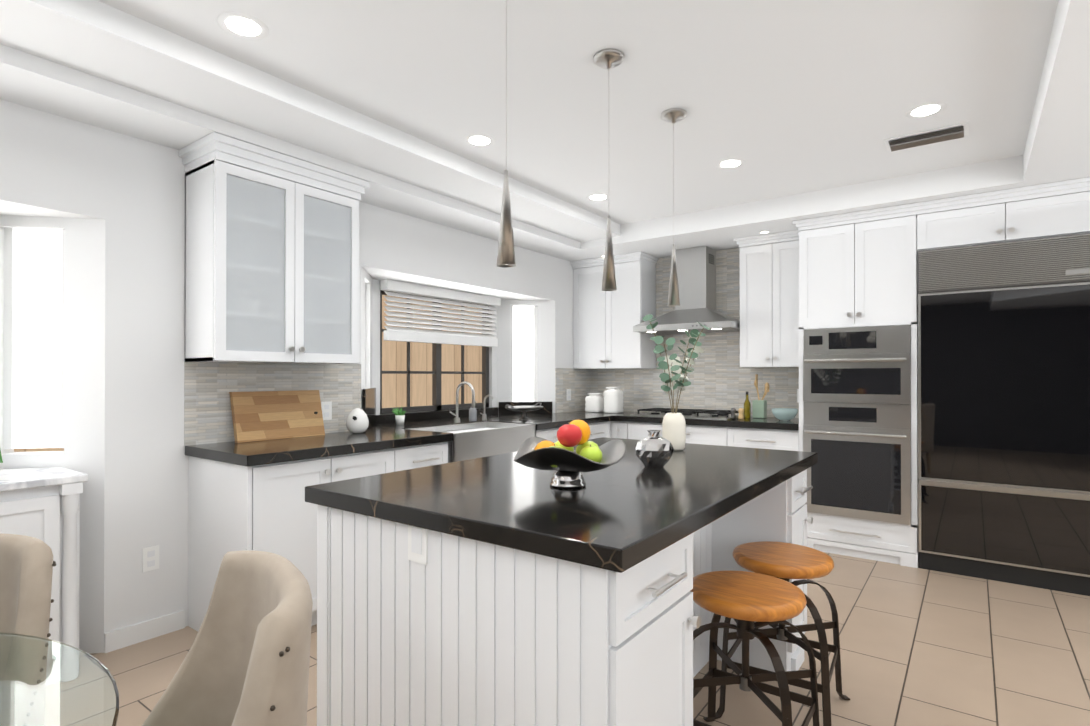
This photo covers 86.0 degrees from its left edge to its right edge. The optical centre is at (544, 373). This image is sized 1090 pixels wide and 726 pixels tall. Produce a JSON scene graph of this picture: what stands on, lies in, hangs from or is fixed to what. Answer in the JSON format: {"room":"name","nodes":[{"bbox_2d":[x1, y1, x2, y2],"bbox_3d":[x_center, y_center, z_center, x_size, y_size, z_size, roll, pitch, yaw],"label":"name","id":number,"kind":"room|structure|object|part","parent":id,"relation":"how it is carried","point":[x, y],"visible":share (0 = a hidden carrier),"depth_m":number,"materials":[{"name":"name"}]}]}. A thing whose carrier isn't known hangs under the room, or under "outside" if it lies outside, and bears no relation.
{"room":"kitchen","nodes":[
{"label":"kitchen","id":0,"kind":"room"},
{"bbox_2d":[0,99,572,653],"bbox_3d":[0.170,-0.059,0.823,6.869,2.700,9.300,0,0,36],"label":"wall","id":1,"kind":"structure","parent":0,"point":[112,203],"depth_m":2.82,"materials":[{"name":"white paint"}]},
{"bbox_2d":[3,228,64,448],"bbox_3d":[-2.362,-0.160,2.732,0.272,1.020,0.040,0,0,-9],"label":"sidelight window","id":2,"kind":"structure","parent":1,"relation":"in","point":[34,296],"depth_m":2.73,"materials":[{"name":"white glass"}]},
{"bbox_2d":[104,610,184,652],"bbox_3d":[-1.945,1.255,2.852,0.014,0.090,0.339,0,0,36],"label":"baseboard","id":3,"kind":"structure","parent":1,"relation":"attached to","point":[120,638],"depth_m":2.83,"materials":[{"name":"white wood"}]},
{"bbox_2d":[142,545,158,571],"bbox_3d":[-1.937,0.910,2.870,0.007,0.115,0.072,0,0,36],"label":"outlet","id":4,"kind":"object","parent":1,"relation":"attached to","point":[150,558],"depth_m":2.87,"materials":[{"name":"white plastic"}]},
{"bbox_2d":[321,401,331,419],"bbox_3d":[-1.363,0.234,3.643,0.007,0.115,0.072,0,0,36],"label":"outlet","id":5,"kind":"object","parent":1,"relation":"attached to","point":[326,407],"depth_m":3.64,"materials":[{"name":"white plastic"}]},
{"bbox_2d":[327,384,410,431],"bbox_3d":[-1.245,0.241,4.149,0.376,0.270,0.379,0,0,36],"label":"backsplash","id":6,"kind":"structure","parent":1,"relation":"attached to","point":[345,399],"depth_m":3.81,"materials":[{"name":"grey tile"}]},
{"bbox_2d":[380,290,490,414],"bbox_3d":[-0.917,-0.155,5.023,0.085,1.010,1.330,0,0,36],"label":"window","id":7,"kind":"structure","parent":1,"relation":"in","point":[436,372],"depth_m":4.93,"materials":[{"name":"brown metal"}]},
{"bbox_2d":[380,279,500,346],"bbox_3d":[-0.837,-0.479,4.965,0.085,0.458,1.310,0,0,36],"label":"blinds","id":8,"kind":"object","parent":7,"relation":"attached to","point":[425,335],"visible":1,"depth_m":4.87,"materials":[{"name":"white"}]},
{"bbox_2d":[411,408,498,419],"bbox_3d":[-0.872,0.350,4.987,0.020,0.060,1.431,0,0,36],"label":"backsplash","id":9,"kind":"structure","parent":1,"relation":"attached to","point":[488,411],"depth_m":5.00,"materials":[{"name":"black stone"}]},
{"bbox_2d":[510,305,536,401],"bbox_3d":[-0.212,-0.147,5.669,0.272,1.020,0.040,0,0,-9],"label":"sidelight window","id":10,"kind":"structure","parent":1,"relation":"in","point":[523,319],"depth_m":5.67,"materials":[{"name":"white glass"}]},
{"bbox_2d":[567,389,570,400],"bbox_3d":[0.238,0.213,5.829,0.007,0.115,0.072,0,0,36],"label":"outlet","id":11,"kind":"object","parent":1,"relation":"attached to","point":[568,390],"depth_m":5.82,"materials":[{"name":"white plastic"}]},
{"bbox_2d":[571,256,658,371],"bbox_3d":[0.686,-0.564,5.820,0.757,1.034,0.327,0,0,36],"label":"upper cabinet","id":12,"kind":"object","parent":1,"relation":"attached to","point":[610,333],"depth_m":5.66,"materials":[{"name":"white wood"}]},
{"bbox_2d":[675,246,718,315],"bbox_3d":[1.384,-0.853,5.354,0.290,0.548,0.257,0,0,36],"label":"hood chimney","id":13,"kind":"object","parent":1,"relation":"attached to","point":[697,267],"depth_m":5.25,"materials":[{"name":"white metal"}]},
{"bbox_2d":[735,236,794,367],"bbox_3d":[1.949,-0.568,4.895,0.533,1.034,0.327,0,0,36],"label":"upper cabinet","id":14,"kind":"object","parent":1,"relation":"attached to","point":[764,269],"depth_m":4.79,"materials":[{"name":"white wood"}]},
{"bbox_2d":[0,0,1089,260],"bbox_3d":[0.319,-1.289,0.720,6.500,0.280,9.300,0,0,36],"label":"ceiling","id":15,"kind":"structure","parent":0,"point":[800,106],"depth_m":2.66,"materials":[{"name":"white paint"}]},
{"bbox_2d":[217,12,268,39],"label":"light","id":16,"kind":"object","parent":15,"relation":"attached to","point":[241,27],"depth_m":2.18,"materials":[{"name":"white plastic"}]},
{"bbox_2d":[464,134,494,146],"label":"light","id":17,"kind":"object","parent":15,"relation":"attached to","point":[481,141],"depth_m":3.25,"materials":[{"name":"white plastic"}]},
{"bbox_2d":[497,0,515,267],"bbox_3d":[-0.124,-0.824,1.873,0.124,0.960,0.124,0,0,36],"label":"pendant light","id":18,"kind":"object","parent":15,"relation":"hanging from","point":[506,255],"visible":1,"depth_m":1.86,"materials":[{"name":"silver metal"}]},
{"bbox_2d":[586,193,609,200],"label":"light","id":19,"kind":"object","parent":15,"relation":"attached to","point":[597,197],"depth_m":4.28,"materials":[{"name":"white plastic"}]},
{"bbox_2d":[594,49,623,290],"bbox_3d":[0.263,-0.822,2.401,0.124,0.960,0.124,0,0,36],"label":"pendant light","id":20,"kind":"object","parent":15,"relation":"hanging from","point":[608,59],"visible":1,"depth_m":2.38,"materials":[{"name":"silver metal"}]},
{"bbox_2d":[661,108,685,305],"bbox_3d":[0.644,-0.820,2.922,0.124,0.960,0.124,0,0,36],"label":"pendant light","id":21,"kind":"object","parent":15,"relation":"hanging from","point":[673,115],"visible":1,"depth_m":2.90,"materials":[{"name":"silver metal"}]},
{"bbox_2d":[716,158,744,168],"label":"light","id":22,"kind":"object","parent":15,"relation":"attached to","point":[729,164],"depth_m":3.60,"materials":[{"name":"white plastic"}]},
{"bbox_2d":[905,102,946,117],"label":"light","id":23,"kind":"object","parent":15,"relation":"attached to","point":[926,111],"depth_m":2.88,"materials":[{"name":"white plastic"}]},
{"bbox_2d":[884,122,968,151],"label":"air vent","id":24,"kind":"object","parent":15,"relation":"attached to","point":[957,131],"depth_m":3.19,"materials":[{"name":"white metal"}]},
{"bbox_2d":[90,552,1089,725],"bbox_3d":[-0.025,1.322,1.084,7.200,0.060,9.200,0,0,36],"label":"floor","id":25,"kind":"structure","parent":0,"point":[921,647],"depth_m":2.65,"materials":[{"name":"tile"}]},
{"bbox_2d":[0,533,55,638],"bbox_3d":[-1.300,0.828,1.107,0.521,0.931,0.496,0,0,-10],"label":"chair","id":26,"kind":"object","parent":25,"relation":"on","point":[27,563],"visible":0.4,"depth_m":1.29,"materials":[{"name":"fabric"}]},
{"bbox_2d":[0,467,87,647],"bbox_3d":[-2.801,0.862,1.830,0.618,0.868,2.080,0,0,36],"label":"buffet","id":27,"kind":"object","parent":25,"relation":"on","point":[42,504],"visible":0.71,"depth_m":2.43,"materials":[{"name":"white wood"}]},
{"bbox_2d":[0,632,118,725],"bbox_3d":[-1.206,0.910,0.575,1.270,0.760,1.270,0,0,36],"label":"dining table","id":28,"kind":"object","parent":25,"relation":"on","point":[46,682],"visible":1,"depth_m":0.99,"materials":[{"name":"clear glass"}]},
{"bbox_2d":[142,550,312,725],"bbox_3d":[-0.668,0.827,0.976,0.496,0.931,0.521,0,0,-37],"label":"chair","id":29,"kind":"object","parent":25,"relation":"on","point":[246,661],"visible":1,"depth_m":1.16,"materials":[{"name":"fabric"}]},
{"bbox_2d":[188,452,386,630],"bbox_3d":[-1.328,0.862,3.193,0.602,0.880,0.899,0,0,36],"label":"base cabinet","id":30,"kind":"object","parent":25,"relation":"on","point":[231,507],"depth_m":2.86,"materials":[{"name":"white wood"}]},
{"bbox_2d":[184,412,614,467],"bbox_3d":[-0.617,0.401,4.138,0.637,0.050,3.300,0,0,36],"label":"countertop","id":31,"kind":"structure","parent":30,"relation":"on","point":[277,451],"depth_m":3.18,"materials":[{"name":"black stone"}]},
{"bbox_2d":[229,390,324,442],"bbox_3d":[-1.520,0.236,3.349,0.093,0.270,0.520,0,0,36],"label":"cutting board","id":32,"kind":"object","parent":31,"relation":"on","point":[263,415],"visible":1,"depth_m":3.31,"materials":[{"name":"brown wood"}]},
{"bbox_2d":[346,408,368,432],"bbox_3d":[-1.173,0.295,3.651,0.136,0.156,0.138,0,0,36],"label":"vase","id":33,"kind":"object","parent":31,"relation":"on","point":[357,420],"visible":1,"depth_m":3.61,"materials":[{"name":"white ceramic"}]},
{"bbox_2d":[392,407,405,424],"bbox_3d":[-1.065,0.310,4.285,0.103,0.132,0.101,0,0,36],"label":"plant","id":34,"kind":"object","parent":31,"relation":"on","point":[399,416],"visible":1,"depth_m":4.26,"materials":[{"name":"green plant"}]},
{"bbox_3d":[-1.065,0.281,4.285,0.103,0.075,0.101,0,0,36],"label":"stem","id":35,"kind":"part","parent":34,"relation":"part of","materials":[{"name":"green plant"}]},
{"bbox_2d":[450,381,474,422],"bbox_3d":[-0.626,0.218,4.409,0.210,0.316,0.103,0,0,36],"label":"faucet","id":36,"kind":"object","parent":31,"relation":"on","point":[456,419],"visible":1,"depth_m":4.45,"materials":[{"name":"silver metal"}]},
{"bbox_2d":[469,401,476,421],"bbox_3d":[-0.563,0.296,4.594,0.070,0.162,0.060,0,0,36],"label":"soap dispenser","id":37,"kind":"object","parent":31,"relation":"on","point":[472,414],"visible":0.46,"depth_m":4.57,"materials":[{"name":"grey metal"}]},
{"bbox_2d":[423,420,538,461],"bbox_3d":[-0.524,0.536,4.162,0.502,0.310,0.870,0,0,36],"label":"sink","id":38,"kind":"object","parent":31,"relation":"in","point":[480,438],"depth_m":4.05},
{"bbox_2d":[480,395,493,419],"bbox_3d":[-0.464,0.273,4.669,0.121,0.208,0.072,0,0,36],"label":"faucet","id":39,"kind":"object","parent":31,"relation":"on","point":[484,416],"visible":1,"depth_m":4.69,"materials":[{"name":"silver metal"}]},
{"bbox_2d":[505,402,542,419],"bbox_3d":[-0.169,0.310,4.752,0.255,0.135,0.440,0,0,36],"label":"tray","id":40,"kind":"object","parent":31,"relation":"on","point":[524,409],"visible":1,"depth_m":4.71,"materials":[{"name":"silver metal"}]},
{"bbox_2d":[387,444,442,472],"bbox_3d":[-0.975,0.864,3.676,0.602,0.880,0.542,0,0,36],"label":"base cabinet","id":41,"kind":"object","parent":25,"relation":"on","point":[398,459],"depth_m":3.44,"materials":[{"name":"white wood"}]},
{"bbox_2d":[443,444,450,463],"bbox_3d":[-0.587,0.866,4.206,0.602,0.880,1.015,0,0,36],"label":"base cabinet","id":42,"kind":"object","parent":25,"relation":"on","point":[446,447],"depth_m":3.66,"materials":[{"name":"white wood"}]},
{"bbox_2d":[539,428,558,442],"bbox_3d":[-0.147,0.869,4.807,0.602,0.880,0.717,0,0,36],"label":"base cabinet","id":43,"kind":"object","parent":25,"relation":"on","point":[551,434],"depth_m":4.56,"materials":[{"name":"white wood"}]},
{"bbox_2d":[317,469,812,725],"bbox_3d":[0.252,0.858,2.285,1.130,0.880,1.808,0,0,36],"label":"kitchen island","id":44,"kind":"object","parent":25,"relation":"on","point":[458,631],"visible":0.73,"depth_m":1.53,"materials":[{"name":"white wood"}]},
{"bbox_2d":[408,525,427,564],"bbox_3d":[-0.351,0.460,1.608,0.074,0.120,0.008,0,0,36],"label":"outlet","id":45,"kind":"object","parent":44,"relation":"attached to","point":[418,544],"visible":0.82,"depth_m":1.60,"materials":[{"name":"white plastic"}]},
{"bbox_2d":[305,437,817,572],"bbox_3d":[0.248,0.393,2.308,1.160,0.050,1.890,0,0,36],"label":"island countertop","id":46,"kind":"structure","parent":44,"relation":"on","point":[629,509],"depth_m":1.73,"materials":[{"name":"black stone"}]},
{"bbox_2d":[514,420,625,488],"bbox_3d":[0.074,0.258,1.892,0.362,0.214,0.360,0,0,36],"label":"fruit bowl","id":47,"kind":"object","parent":46,"relation":"on","point":[565,460],"visible":1,"depth_m":1.84,"materials":[{"name":"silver metal"}]},
{"bbox_2d":[635,430,673,467],"bbox_3d":[0.431,0.296,2.304,0.146,0.142,0.154,0,0,36],"label":"vase","id":48,"kind":"object","parent":46,"relation":"on","point":[654,449],"visible":1,"depth_m":2.26,"materials":[{"name":"silver metal"}]},
{"bbox_2d":[642,314,710,450],"bbox_3d":[0.632,0.042,2.807,0.331,0.655,0.469,0,0,36],"label":"vase","id":49,"kind":"object","parent":46,"relation":"on","point":[673,428],"visible":0.94,"depth_m":2.78,"materials":[{"name":"beige ceramic"}]},
{"bbox_2d":[588,420,618,439],"bbox_3d":[0.205,0.871,5.244,0.652,0.880,0.648,0,0,36],"label":"base cabinet","id":50,"kind":"object","parent":25,"relation":"on","point":[598,428],"depth_m":5.20,"materials":[{"name":"white wood"}]},
{"bbox_2d":[615,420,626,438],"bbox_3d":[0.857,0.872,5.517,0.148,0.880,0.603,0,0,36],"label":"base cabinet","id":51,"kind":"object","parent":25,"relation":"on","point":[620,427],"depth_m":5.27,"materials":[{"name":"white wood"}]},
{"bbox_2d":[627,424,734,446],"bbox_3d":[1.289,0.871,5.201,0.999,0.880,0.603,0,0,36],"label":"base cabinet","id":52,"kind":"object","parent":25,"relation":"on","point":[694,434],"depth_m":4.85,"materials":[{"name":"white wood"}]},
{"bbox_2d":[583,408,794,431],"bbox_3d":[1.181,0.406,5.261,2.210,0.050,0.637,0,0,36],"label":"countertop","id":53,"kind":"structure","parent":52,"relation":"on","point":[627,417],"depth_m":4.84,"materials":[{"name":"black stone"}]},
{"bbox_2d":[585,393,603,412],"bbox_3d":[0.497,0.287,5.788,0.169,0.190,0.169,0,0,36],"label":"canister","id":54,"kind":"object","parent":53,"relation":"on","point":[594,402],"visible":0.96,"depth_m":5.72,"materials":[{"name":"white ceramic"}]},
{"bbox_2d":[603,387,623,412],"bbox_3d":[0.666,0.257,5.664,0.169,0.250,0.169,0,0,36],"label":"canister","id":55,"kind":"object","parent":53,"relation":"on","point":[613,398],"visible":1,"depth_m":5.60,"materials":[{"name":"white ceramic"}]},
{"bbox_2d":[730,408,735,418],"bbox_3d":[1.562,0.332,4.847,0.048,0.092,0.048,0,0,36],"label":"grinder","id":56,"kind":"object","parent":53,"relation":"on","point":[733,414],"visible":0.94,"depth_m":4.83,"materials":[{"name":"silver metal"}]},
{"bbox_2d":[738,408,743,418],"bbox_3d":[1.614,0.332,4.809,0.048,0.092,0.048,0,0,36],"label":"grinder","id":57,"kind":"object","parent":53,"relation":"on","point":[741,411],"visible":1,"depth_m":4.79,"materials":[{"name":"brown wood"}]},
{"bbox_2d":[744,391,750,417],"bbox_3d":[1.709,0.266,4.939,0.055,0.225,0.057,0,0,36],"label":"oil bottle","id":58,"kind":"object","parent":53,"relation":"on","point":[747,409],"visible":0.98,"depth_m":4.92,"materials":[{"name":"yellow"}]},
{"bbox_2d":[752,374,768,417],"bbox_3d":[1.844,0.194,4.975,0.144,0.370,0.142,0,0,36],"label":"utensil crock","id":59,"kind":"object","parent":53,"relation":"on","point":[759,408],"visible":1,"depth_m":4.94,"materials":[{"name":"green ceramic"}]},
{"bbox_3d":[1.844,0.120,4.976,0.144,0.222,0.142,0,0,36],"label":"handle","id":60,"kind":"part","parent":59,"relation":"part of","materials":[{"name":"brown wood"}]},
{"bbox_2d":[771,408,797,420],"bbox_3d":[1.918,0.330,4.673,0.200,0.095,0.200,0,0,36],"label":"glass bowl","id":61,"kind":"object","parent":53,"relation":"on","point":[789,416],"visible":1,"depth_m":4.63,"materials":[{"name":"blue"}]},
{"bbox_2d":[690,570,819,725],"bbox_3d":[0.653,0.995,1.903,0.438,0.599,0.438,0,0,36],"label":"stool","id":62,"kind":"object","parent":25,"relation":"on","point":[744,600],"visible":0.88,"depth_m":1.88,"materials":[{"name":"brown wood"}]},
{"bbox_3d":[0.653,0.721,1.904,0.366,0.050,0.366,0,0,36],"label":"seat","id":63,"kind":"part","parent":62,"relation":"part of","materials":[{"name":"brown wood"}]},
{"bbox_2d":[735,428,794,450],"bbox_3d":[1.863,0.869,4.780,0.547,0.880,0.603,0,0,36],"label":"base cabinet","id":64,"kind":"object","parent":25,"relation":"on","point":[763,438],"depth_m":4.52,"materials":[{"name":"white wood"}]},
{"bbox_2d":[714,541,849,725],"bbox_3d":[0.919,0.997,2.266,0.438,0.599,0.438,0,0,32],"label":"stool","id":65,"kind":"object","parent":25,"relation":"on","point":[787,562],"visible":0.69,"depth_m":2.20,"materials":[{"name":"brown wood"}]},
{"bbox_3d":[0.919,0.723,2.267,0.366,0.050,0.366,0,0,32],"label":"seat","id":66,"kind":"part","parent":65,"relation":"part of","materials":[{"name":"brown wood"}]},
{"bbox_2d":[795,208,918,567],"bbox_3d":[2.371,0.110,4.377,0.748,2.394,0.659,0,0,36],"label":"tall cabinet","id":67,"kind":"object","parent":25,"relation":"on","point":[852,267],"depth_m":4.11,"materials":[{"name":"white wood"}]},
{"bbox_2d":[799,320,910,403],"bbox_3d":[2.279,-0.071,4.254,0.673,0.555,0.354,0,0,36],"label":"microwave oven","id":68,"kind":"object","parent":67,"relation":"in","point":[852,359],"depth_m":4.11,"materials":[{"name":"silver metal"}]},
{"bbox_2d":[799,400,914,527],"bbox_3d":[2.279,0.614,4.251,0.673,0.805,0.354,0,0,36],"label":"oven","id":69,"kind":"object","parent":67,"relation":"in","point":[862,471],"depth_m":4.09,"materials":[{"name":"silver metal"}]},
{"bbox_2d":[919,184,1089,595],"bbox_3d":[3.043,0.108,3.885,0.991,2.394,0.659,0,0,36],"label":"refrigerator","id":70,"kind":"object","parent":25,"relation":"on","point":[929,362],"depth_m":3.62,"materials":[{"name":"white"}]},
{"bbox_2d":[917,233,1089,595],"bbox_3d":[3.046,0.242,3.875,0.928,2.125,0.670,0,0,36],"label":"fridge","id":71,"kind":"object","parent":70,"relation":"in","point":[1003,325],"depth_m":3.63,"materials":[{"name":"black metal"}]},
{"bbox_2d":[633,246,739,334],"bbox_3d":[1.311,-0.749,5.254,0.900,0.756,0.501,0,0,36],"label":"range hood","id":72,"kind":"object","parent":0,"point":[708,278],"depth_m":5.28,"materials":[{"name":"silver metal"}]},
{"label":"outside","id":73,"kind":"structure","parent":0,"visible":0},
{"bbox_2d":[14,295,481,451],"bbox_3d":[-4.018,-0.045,3.890,0.050,3.700,13.000,0,0,36],"label":"fence","id":74,"kind":"object","parent":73,"point":[394,386],"depth_m":7.25,"materials":[{"name":"brown wood"}]}
]}

